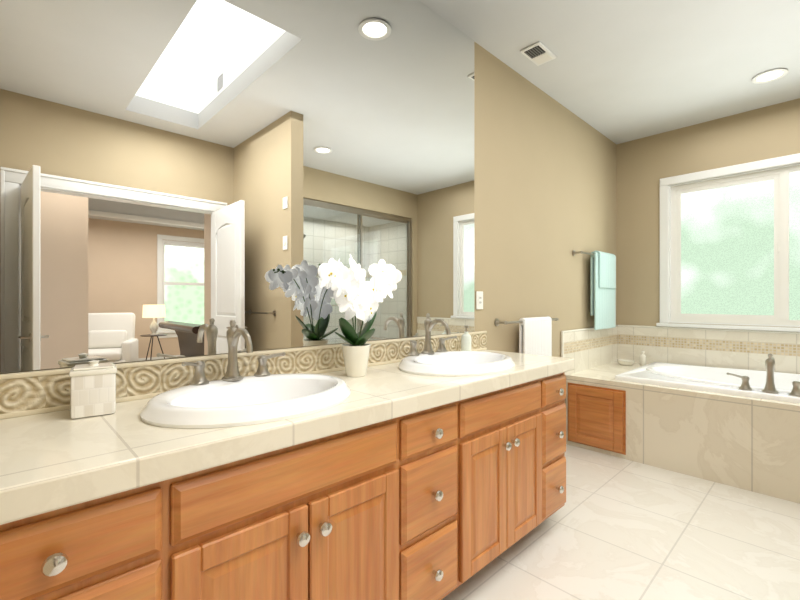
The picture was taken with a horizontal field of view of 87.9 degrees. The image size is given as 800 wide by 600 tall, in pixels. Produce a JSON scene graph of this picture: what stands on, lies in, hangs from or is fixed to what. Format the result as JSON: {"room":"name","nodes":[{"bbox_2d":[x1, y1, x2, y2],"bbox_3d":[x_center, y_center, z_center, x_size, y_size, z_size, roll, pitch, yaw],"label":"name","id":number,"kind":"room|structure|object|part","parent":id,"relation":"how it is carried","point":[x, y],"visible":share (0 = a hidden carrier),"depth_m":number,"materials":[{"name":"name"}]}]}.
{"room":"bathroom","nodes":[
{"label":"bathroom","id":0,"kind":"room"},
{"bbox_2d":[0,0,616,403],"bbox_3d":[0.491,-0.205,2.735,5.100,2.850,0.159,0,0,-44],"label":"wall","id":1,"kind":"structure","parent":0,"point":[183,178],"depth_m":1.65,"materials":[{"name":"beige paint"}]},
{"bbox_2d":[476,291,482,308],"bbox_3d":[0.509,0.003,2.644,0.070,0.115,0.010,0,0,-44],"label":"outlet","id":2,"kind":"object","parent":1,"relation":"attached to","point":[479,299],"visible":1,"depth_m":2.63,"materials":[{"name":"white plastic"}]},
{"bbox_2d":[495,316,558,355],"bbox_3d":[0.942,0.367,3.002,0.782,0.486,0.095,0,0,-44],"label":"towel rail","id":3,"kind":"object","parent":1,"relation":"attached to","point":[535,335],"visible":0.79,"depth_m":2.96,"materials":[{"name":"white fabric"}]},
{"bbox_2d":[572,250,615,329],"bbox_3d":[1.826,-0.090,3.842,0.822,0.720,0.110,0,0,-44],"label":"towel rail","id":4,"kind":"object","parent":1,"relation":"attached to","point":[603,288],"visible":1,"depth_m":3.82,"materials":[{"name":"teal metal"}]},
{"bbox_2d":[419,0,799,143],"bbox_3d":[1.535,-1.705,1.650,5.100,0.150,3.170,0,0,-44],"label":"ceiling","id":5,"kind":"structure","parent":0,"point":[618,71],"depth_m":2.73,"materials":[{"name":"paint"}]},
{"bbox_2d":[520,41,556,65],"bbox_3d":[0.915,-1.621,2.741,0.240,0.016,0.140,0,0,-44],"label":"ceiling vent","id":6,"kind":"object","parent":5,"relation":"in","point":[538,53],"visible":1,"depth_m":2.72,"materials":[{"name":"white"}]},
{"bbox_2d":[752,68,787,83],"bbox_3d":[2.682,-1.623,3.011,0.200,0.011,0.200,0,0,-44],"label":"recessed light","id":7,"kind":"object","parent":5,"relation":"in","point":[769,76],"visible":0.98,"depth_m":3.01,"materials":[{"name":"white"}]},
{"bbox_2d":[442,444,799,599],"bbox_3d":[1.535,1.270,1.650,5.100,0.100,3.170,0,0,-44],"label":"floor","id":8,"kind":"structure","parent":0,"point":[615,528],"depth_m":2.06,"materials":[{"name":"tile"}]},
{"bbox_2d":[0,369,573,599],"bbox_3d":[-0.109,0.801,1.636,2.352,0.837,0.604,0,0,-44],"label":"bathroom vanity","id":9,"kind":"object","parent":8,"relation":"on","point":[427,466],"depth_m":1.19,"materials":[{"name":"brown wood"}]},
{"bbox_2d":[0,355,573,516],"bbox_3d":[-0.113,0.351,1.646,2.400,0.062,0.585,0,0,-44],"label":"countertop","id":10,"kind":"structure","parent":9,"relation":"on","point":[50,457],"depth_m":0.97,"materials":[{"name":"beige tile"}]},
{"bbox_2d":[69,360,116,418],"bbox_3d":[-0.865,0.244,1.173,0.106,0.150,0.106,0,0,-36],"label":"canister","id":11,"kind":"object","parent":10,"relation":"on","point":[93,387],"visible":1,"depth_m":1.14,"materials":[{"name":"ceramic"}]},
{"bbox_2d":[181,319,285,385],"bbox_3d":[-0.546,0.173,1.411,0.357,0.209,0.182,0,0,-44],"label":"faucet","id":12,"kind":"object","parent":10,"relation":"on","point":[232,377],"depth_m":1.44,"materials":[{"name":"silver metal"}]},
{"bbox_2d":[0,330,486,430],"bbox_3d":[-0.310,0.260,1.850,2.400,0.120,0.018,0,0,-44],"label":"backsplash","id":13,"kind":"structure","parent":10,"relation":"on","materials":[{"name":"beige tile"}]},
{"bbox_2d":[120,365,387,444],"bbox_3d":[-0.452,0.367,1.314,0.635,0.180,0.505,0,0,-44],"label":"sink","id":14,"kind":"object","parent":10,"relation":"in","point":[176,411],"depth_m":1.30,"materials":[{"name":"white ceramic"}]},
{"bbox_2d":[318,254,401,376],"bbox_3d":[-0.188,0.065,1.737,0.415,0.508,0.164,0,0,-44],"label":"orchid","id":15,"kind":"object","parent":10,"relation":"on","point":[356,294],"visible":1,"depth_m":1.71,"materials":[{"name":"white plant"}]},
{"bbox_2d":[407,313,457,356],"bbox_3d":[0.185,0.173,2.115,0.357,0.209,0.182,0,0,-44],"label":"faucet","id":16,"kind":"object","parent":10,"relation":"on","point":[428,351],"depth_m":2.14,"materials":[{"name":"silver metal"}]},
{"bbox_2d":[372,345,539,380],"bbox_3d":[0.279,0.367,2.018,0.635,0.180,0.505,0,0,-44],"label":"sink","id":17,"kind":"object","parent":10,"relation":"in","point":[454,364],"depth_m":2.04,"materials":[{"name":"white ceramic"}]},
{"bbox_2d":[461,325,470,350],"bbox_3d":[0.388,0.234,2.417,0.060,0.171,0.064,0,0,-44],"label":"soap dispenser","id":18,"kind":"object","parent":10,"relation":"on","point":[465,341],"visible":0.79,"depth_m":2.40,"materials":[{"name":"white ceramic"}]},
{"bbox_2d":[561,325,799,503],"bbox_3d":[2.806,0.739,2.853,1.295,0.962,2.894,0,0,-44],"label":"tub","id":19,"kind":"object","parent":8,"relation":"on","point":[721,406],"visible":0.98,"depth_m":3.14,"materials":[{"name":"tile"}]},
{"bbox_3d":[1.562,0.940,3.328,0.031,0.490,0.450,0,0,-44],"label":"access door","id":20,"kind":"part","parent":19,"relation":"part of","materials":[{"name":"brown wood"}]},
{"bbox_2d":[617,359,634,365],"bbox_3d":[2.207,0.612,4.053,0.126,0.045,0.160,0,0,-44],"label":"soap dish","id":21,"kind":"object","parent":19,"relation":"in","point":[625,362],"visible":1,"depth_m":4.01,"materials":[{"name":"white ceramic"}]},
{"bbox_2d":[640,351,645,365],"bbox_3d":[2.362,0.566,4.035,0.055,0.137,0.056,0,0,-44],"label":"bottle","id":22,"kind":"object","parent":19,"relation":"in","point":[642,359],"visible":0.94,"depth_m":4.01,"materials":[{"name":"white ceramic"}]},
{"bbox_2d":[726,353,799,396],"bbox_3d":[2.452,0.473,2.742,0.220,0.252,0.450,0,0,-44],"label":"faucet","id":23,"kind":"object","parent":19,"relation":"on","point":[769,388],"depth_m":2.69,"materials":[{"name":"silver metal"}]},
{"bbox_2d":[617,98,799,331],"bbox_3d":[3.370,-0.205,3.312,0.150,2.850,3.020,0,0,-44],"label":"wall","id":24,"kind":"structure","parent":0,"point":[645,165],"depth_m":4.08,"materials":[{"name":"paint"}]},
{"bbox_2d":[656,153,799,331],"bbox_3d":[3.180,-0.464,3.435,0.154,1.437,1.824,0,0,-44],"label":"window","id":25,"kind":"structure","parent":24,"relation":"in","point":[729,247],"depth_m":3.69,"materials":[{"name":"white"}]}
]}

